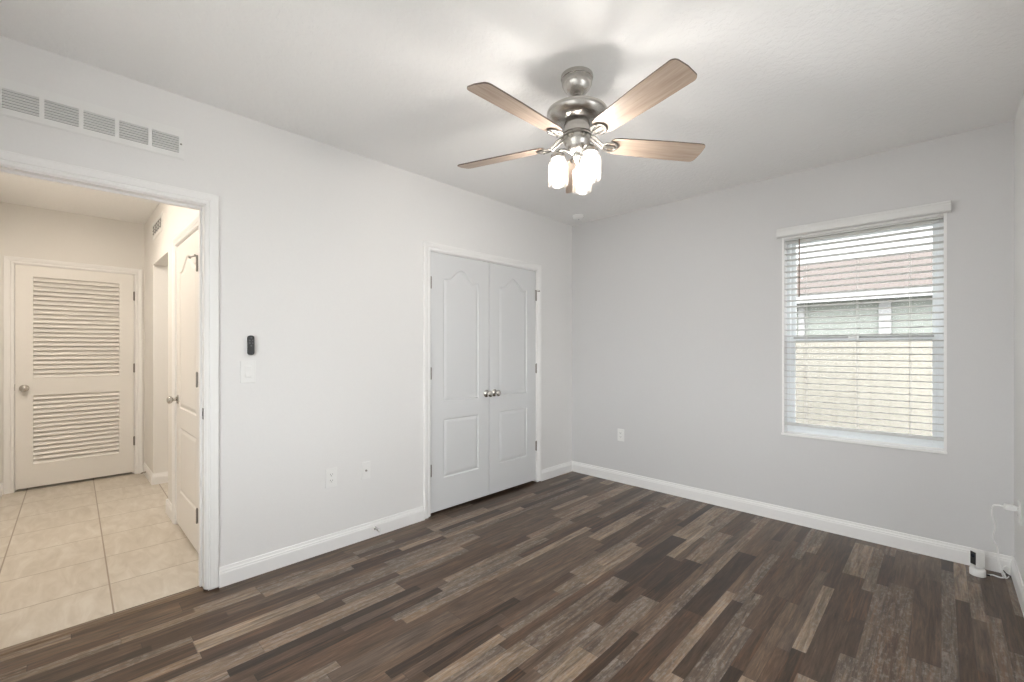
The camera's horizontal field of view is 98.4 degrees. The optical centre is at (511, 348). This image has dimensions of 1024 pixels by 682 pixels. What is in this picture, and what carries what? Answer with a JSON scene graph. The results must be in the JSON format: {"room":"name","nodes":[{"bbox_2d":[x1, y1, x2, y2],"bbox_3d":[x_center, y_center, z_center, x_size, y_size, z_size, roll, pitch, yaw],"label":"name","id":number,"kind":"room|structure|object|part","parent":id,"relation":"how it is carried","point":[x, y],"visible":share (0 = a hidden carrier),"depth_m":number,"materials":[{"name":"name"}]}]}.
{"room":"empty bedroom","nodes":[
{"label":"empty bedroom","id":0,"kind":"room"},
{"bbox_2d":[0,202,144,482],"bbox_3d":[-3.911,0.018,5.001,0.500,2.674,2.880,0,0,44],"label":"wall","id":1,"kind":"structure","parent":0,"point":[25,231],"depth_m":4.24,"materials":[{"name":"paint"}]},
{"bbox_2d":[3,256,142,494],"bbox_3d":[-4.269,0.234,4.348,0.138,2.142,0.962,0,0,44],"label":"door frame","id":2,"kind":"structure","parent":1,"relation":"attached to","point":[9,262],"depth_m":4.00,"materials":[{"name":"white wood"}]},
{"bbox_2d":[15,264,134,489],"bbox_3d":[-4.222,0.256,4.307,0.103,2.054,0.838,0,0,44],"label":"door","id":3,"kind":"structure","parent":1,"relation":"in","point":[75,365],"depth_m":4.29,"materials":[{"name":"white wood"}]},
{"bbox_3d":[-4.461,0.362,4.036,0.068,0.065,0.065,0,0,44],"label":"knob","id":4,"kind":"part","parent":3,"relation":"part of","materials":[{"name":"silver metal"}]},
{"bbox_2d":[145,203,167,473],"bbox_3d":[-2.764,-0.007,4.667,1.610,2.624,1.560,0,0,44],"label":"wall","id":5,"kind":"structure","parent":0,"point":[156,250],"depth_m":4.30,"materials":[{"name":"paint"}]},
{"bbox_2d":[0,462,171,520],"bbox_3d":[-2.619,1.252,3.760,3.082,0.106,2.460,0,0,44],"label":"baseboard","id":6,"kind":"structure","parent":5,"relation":"attached to","point":[156,478],"depth_m":4.26,"materials":[{"name":"white wood"}]},
{"bbox_2d":[152,212,161,239],"bbox_3d":[-3.257,-1.123,4.056,0.533,0.163,0.015,0,0,44],"label":"air vent","id":7,"kind":"object","parent":5,"relation":"in","point":[157,225],"visible":1,"depth_m":4.03,"materials":[{"name":"silver metal"}]},
{"bbox_2d":[168,205,197,503],"bbox_3d":[-1.668,-0.007,3.584,1.472,2.624,1.585,0,0,44],"label":"wall","id":8,"kind":"structure","parent":0,"point":[179,218],"depth_m":3.46,"materials":[{"name":"paint"}]},
{"bbox_2d":[166,230,197,551],"bbox_3d":[-2.216,0.266,2.990,0.808,2.038,0.103,0,0,44],"label":"door","id":9,"kind":"structure","parent":8,"relation":"in","point":[186,399],"depth_m":2.99,"materials":[{"name":"white wood"}]},
{"bbox_3d":[-2.471,0.370,3.214,0.065,0.065,0.068,0,0,44],"label":"knob","id":10,"kind":"part","parent":9,"relation":"part of","materials":[{"name":"silver metal"}]},
{"bbox_2d":[172,215,197,523],"bbox_3d":[-2.178,0.240,3.046,0.920,2.130,0.138,0,0,44],"label":"door frame","id":11,"kind":"structure","parent":8,"relation":"attached to","point":[192,227],"depth_m":3.29,"materials":[{"name":"white wood"}]},
{"bbox_2d":[0,35,571,590],"bbox_3d":[-0.865,-0.007,3.268,0.120,2.624,4.201,0,0,44],"label":"wall","id":12,"kind":"structure","parent":0,"point":[321,244],"depth_m":2.78,"materials":[{"name":"paint"}]},
{"bbox_2d":[0,77,183,159],"bbox_3d":[-1.984,-1.063,2.028,0.013,0.158,0.780,0,0,44],"label":"air vent","id":13,"kind":"object","parent":12,"relation":"in","point":[20,101],"visible":1,"depth_m":2.04,"materials":[{"name":"silver metal"}]},
{"bbox_2d":[0,149,218,589],"bbox_3d":[-1.962,0.229,2.140,0.155,2.127,0.892,0,0,44],"label":"door frame","id":14,"kind":"structure","parent":12,"relation":"attached to","point":[11,163],"depth_m":2.38,"materials":[{"name":"white wood"}]},
{"bbox_2d":[240,361,255,382],"bbox_3d":[-1.504,0.130,2.517,0.010,0.126,0.078,0,0,44],"label":"light switch","id":15,"kind":"object","parent":12,"relation":"attached to","point":[247,368],"visible":1,"depth_m":2.52,"materials":[{"name":"white plastic"}]},
{"bbox_2d":[247,335,254,354],"bbox_3d":[-1.491,-0.021,2.521,0.024,0.112,0.035,0,0,44],"label":"remote","id":16,"kind":"object","parent":12,"relation":"attached to","point":[250,339],"visible":1,"depth_m":2.51,"materials":[{"name":"black plastic"}]},
{"bbox_2d":[325,467,336,487],"bbox_3d":[-1.171,0.835,2.862,0.008,0.124,0.076,0,0,44],"label":"electrical outlet","id":17,"kind":"object","parent":12,"relation":"attached to","point":[331,473],"visible":1,"depth_m":2.86,"materials":[{"name":"white plastic"}]},
{"bbox_2d":[361,461,370,479],"bbox_3d":[-1.000,0.835,3.031,0.016,0.118,0.068,0,0,44],"label":"cable jack plate","id":18,"kind":"object","parent":12,"relation":"attached to","point":[365,466],"visible":1,"depth_m":3.03,"materials":[{"name":"white plastic"}]},
{"bbox_2d":[218,461,571,587],"bbox_3d":[-0.817,1.252,3.221,0.014,0.106,4.201,0,0,44],"label":"baseboard","id":19,"kind":"structure","parent":12,"relation":"attached to","point":[251,567],"depth_m":2.81,"materials":[{"name":"white wood"}]},
{"bbox_2d":[431,252,492,512],"bbox_3d":[-0.408,0.259,3.633,0.103,2.037,0.628,0,0,44],"label":"door","id":20,"kind":"structure","parent":12,"relation":"in","point":[460,393],"depth_m":3.63,"materials":[{"name":"white wood"}]},
{"bbox_3d":[-0.200,0.389,3.823,0.068,0.065,0.065,0,0,44],"label":"knob","id":21,"kind":"part","parent":20,"relation":"part of","materials":[{"name":"silver metal"}]},
{"bbox_2d":[423,241,540,517],"bbox_3d":[-0.235,0.234,3.903,0.138,2.117,1.373,0,0,44],"label":"door frame","id":22,"kind":"structure","parent":12,"relation":"attached to","point":[428,247],"depth_m":3.40,"materials":[{"name":"white wood"}]},
{"bbox_2d":[489,263,539,493],"bbox_3d":[0.039,0.259,4.093,0.103,2.037,0.650,0,0,44],"label":"door","id":23,"kind":"structure","parent":12,"relation":"in","point":[512,290],"depth_m":4.07,"materials":[{"name":"white wood"}]},
{"bbox_3d":[-0.132,0.389,3.893,0.068,0.065,0.065,0,0,44],"label":"knob","id":24,"kind":"part","parent":23,"relation":"part of","materials":[{"name":"silver metal"}]},
{"bbox_2d":[0,0,1023,225],"bbox_3d":[-1.015,-1.369,3.359,7.062,0.100,4.601,0,0,44],"label":"ceiling","id":25,"kind":"structure","parent":0,"point":[780,87],"depth_m":2.11,"materials":[{"name":"white paint"}]},
{"bbox_2d":[573,214,583,220],"bbox_3d":[0.659,-1.298,4.380,0.116,0.042,0.116,0,0,44],"label":"smoke detector","id":26,"kind":"object","parent":25,"relation":"attached to","point":[577,217],"visible":1,"depth_m":4.34,"materials":[{"name":"white plastic"}]},
{"bbox_2d":[457,58,704,192],"bbox_3d":[0.280,-1.051,2.099,1.267,0.535,1.214,0,0,44],"label":"ceiling fan","id":27,"kind":"object","parent":25,"relation":"hanging from","point":[574,118],"visible":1,"depth_m":2.05,"materials":[{"name":"brushed nickel"},{"name":"light brown wood"},{"name":"frosted glass"}]},
{"bbox_3d":[-0.056,-0.996,2.314,0.491,0.038,0.130,0,0,26],"label":"blade","id":28,"kind":"part","parent":27,"relation":"part of","materials":[{"name":"brown wood"}]},
{"bbox_3d":[0.029,-0.996,1.839,0.130,0.038,0.491,0,0,44],"label":"blade","id":29,"kind":"part","parent":27,"relation":"part of","materials":[{"name":"brown wood"}]},
{"bbox_3d":[0.222,-0.862,2.128,0.054,0.098,0.054,0,0,44],"label":"bulb","id":30,"kind":"part","parent":27,"relation":"part of","materials":[{"name":"white glass"}]},
{"bbox_3d":[0.261,-0.949,2.131,0.089,0.038,0.013,0,0,-4],"label":"light arm","id":31,"kind":"part","parent":27,"relation":"part of","materials":[{"name":"silver metal"}]},
{"bbox_3d":[0.370,-0.996,2.541,0.130,0.038,0.491,0,0,8],"label":"blade","id":32,"kind":"part","parent":27,"relation":"part of","materials":[{"name":"brown wood"}]},
{"bbox_3d":[0.352,-0.862,2.218,0.054,0.098,0.054,0,0,44],"label":"bulb","id":33,"kind":"part","parent":27,"relation":"part of","materials":[{"name":"white glass"}]},
{"bbox_3d":[0.366,-0.862,2.059,0.054,0.098,0.054,0,0,44],"label":"bulb","id":34,"kind":"part","parent":27,"relation":"part of","materials":[{"name":"white glass"}]},
{"bbox_3d":[0.507,-0.996,1.772,0.130,0.038,0.491,0,0,-28],"label":"blade","id":35,"kind":"part","parent":27,"relation":"part of","materials":[{"name":"brown wood"}]},
{"bbox_3d":[0.718,-0.996,2.206,0.491,0.038,0.130,0,0,-10],"label":"blade","id":36,"kind":"part","parent":27,"relation":"part of","materials":[{"name":"brown wood"}]},
{"bbox_2d":[0,471,1023,681],"bbox_3d":[-0.936,1.330,3.240,6.462,0.050,4.341,0,0,44],"label":"floor","id":37,"kind":"structure","parent":0,"point":[572,576],"depth_m":2.28,"materials":[{"name":"laminate"}]},
{"bbox_2d":[0,586,202,656],"bbox_3d":[-1.954,1.302,2.132,0.055,0.009,0.762,0,0,44],"label":"threshold","id":38,"kind":"object","parent":37,"relation":"on","point":[46,638],"visible":0.91,"depth_m":2.10,"materials":[{"name":"brown wood"}]},
{"bbox_2d":[969,549,985,577],"bbox_3d":[2.687,1.234,2.549,0.068,0.142,0.068,0,0,44],"label":"security camera","id":39,"kind":"object","parent":37,"relation":"on","point":[977,557],"visible":1,"depth_m":2.53,"materials":[{"name":"white plastic"}]},
{"bbox_2d":[572,120,1013,556],"bbox_3d":[1.838,-0.007,3.682,3.420,2.624,0.160,0,0,44],"label":"wall","id":40,"kind":"structure","parent":0,"point":[677,305],"depth_m":3.44,"materials":[{"name":"grey paint"}]},
{"bbox_2d":[618,429,623,440],"bbox_3d":[1.063,0.842,4.318,0.072,0.118,0.008,0,0,44],"label":"electrical outlet","id":41,"kind":"object","parent":40,"relation":"attached to","point":[620,431],"visible":1,"depth_m":4.31,"materials":[{"name":"white plastic"}]},
{"bbox_2d":[572,461,1012,574],"bbox_3d":[1.763,1.252,3.633,3.140,0.106,0.014,0,0,44],"label":"baseboard","id":42,"kind":"structure","parent":40,"relation":"attached to","point":[956,553],"depth_m":3.21,"materials":[{"name":"white wood"}]},
{"bbox_2d":[781,213,946,453],"bbox_3d":[2.424,-0.097,3.100,0.900,1.497,0.167,0,0,44],"label":"window","id":43,"kind":"structure","parent":40,"relation":"in","point":[924,445],"depth_m":3.01,"materials":[{"name":"white plastic"}]},
{"bbox_2d":[776,200,950,440],"bbox_3d":[2.380,-0.166,3.060,0.940,1.487,0.104,0,0,44],"label":"window blind","id":44,"kind":"object","parent":43,"relation":"attached to","point":[945,206],"visible":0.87,"depth_m":3.01,"materials":[{"name":"white plastic"}]},
{"bbox_3d":[2.399,-0.824,3.073,0.869,0.014,0.050,0,0,44],"label":"head rail","id":45,"kind":"part","parent":44,"relation":"part of","materials":[{"name":"white plastic"}]},
{"bbox_3d":[2.400,0.568,3.074,0.869,0.018,0.050,0,0,44],"label":"rail","id":46,"kind":"part","parent":44,"relation":"part of","materials":[{"name":"white plastic"}]},
{"bbox_3d":[2.600,-0.125,2.880,0.009,1.384,0.056,0,0,44],"label":"ladder cord","id":47,"kind":"part","parent":44,"relation":"part of","materials":[{"name":"white fabric"}]},
{"bbox_3d":[2.424,0.643,3.100,0.900,0.018,0.167,0,0,44],"label":"sill","id":48,"kind":"part","parent":43,"relation":"part of","materials":[{"name":"white ceramic"}]},
{"bbox_3d":[2.446,0.260,3.122,0.818,0.700,0.028,0,0,44],"label":"sash","id":49,"kind":"part","parent":43,"relation":"part of","materials":[{"name":"white plastic"}]},
{"bbox_3d":[2.469,-0.436,3.145,0.818,0.762,0.028,0,0,44],"label":"sash","id":50,"kind":"part","parent":43,"relation":"part of","materials":[{"name":"white plastic"}]},
{"bbox_2d":[1014,91,1023,582],"bbox_3d":[1.431,-0.007,0.925,0.160,2.624,4.361,0,0,44],"label":"wall","id":51,"kind":"structure","parent":0,"point":[1019,118],"depth_m":2.41,"materials":[{"name":"paint"}]},
{"bbox_2d":[1011,557,1023,615],"bbox_3d":[1.424,1.252,1.043,0.014,0.106,4.201,0,0,44],"label":"baseboard","id":52,"kind":"structure","parent":51,"relation":"attached to","point":[1018,583],"depth_m":2.33,"materials":[{"name":"white wood"}]},
{"bbox_2d":[1018,500,1020,524],"bbox_3d":[2.712,0.875,2.362,0.008,0.118,0.072,0,0,44],"label":"electrical outlet","id":53,"kind":"object","parent":51,"relation":"attached to","point":[1019,503],"visible":0.99,"depth_m":2.34,"materials":[{"name":"white plastic"}]},
{"bbox_2d":[1004,503,1017,511],"bbox_3d":[2.691,0.856,2.383,0.050,0.028,0.032,0,0,44],"label":"power adapter","id":54,"kind":"object","parent":53,"relation":"attached to","point":[1010,507],"visible":1,"depth_m":2.37,"materials":[{"name":"white plastic"}]},
{"bbox_2d":[986,504,1010,578],"bbox_3d":[2.728,1.077,2.486,0.197,0.454,0.090,0,0,-32],"label":"power cable","id":55,"kind":"object","parent":54,"relation":"attached to","point":[994,530],"visible":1,"depth_m":2.50,"materials":[{"name":"white plastic"}]},
{"bbox_3d":[2.723,1.077,2.491,0.199,0.453,0.074,0,0,-37],"label":"cord","id":56,"kind":"part","parent":55,"relation":"part of","materials":[{"name":"white plastic"}]},
{"bbox_3d":[2.804,1.267,2.506,0.051,0.073,0.009,0,0,5],"label":"coiled cord","id":57,"kind":"part","parent":55,"relation":"part of","materials":[{"name":"white plastic"}]},
{"label":"outside","id":58,"kind":"structure","parent":0,"visible":0},
{"bbox_3d":[11.136,1.555,12.891,26.000,0.100,25.989,0,0,44],"label":"ground","id":59,"kind":"structure","parent":58,"visible":0},
{"bbox_2d":[796,341,931,435],"bbox_3d":[3.885,0.688,5.288,12.124,1.735,0.128,0,0,44],"label":"privacy fence","id":60,"kind":"object","parent":59,"relation":"on","point":[914,343],"visible":0.02,"depth_m":5.08,"materials":[{"name":"beige plastic"}]},
{"bbox_2d":[797,252,931,336],"bbox_3d":[8.118,-0.198,9.785,17.000,3.405,6.450,0,0,44],"label":"neighbor house","id":61,"kind":"structure","parent":59,"relation":"on","point":[924,254],"depth_m":7.86,"materials":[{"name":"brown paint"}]}
]}

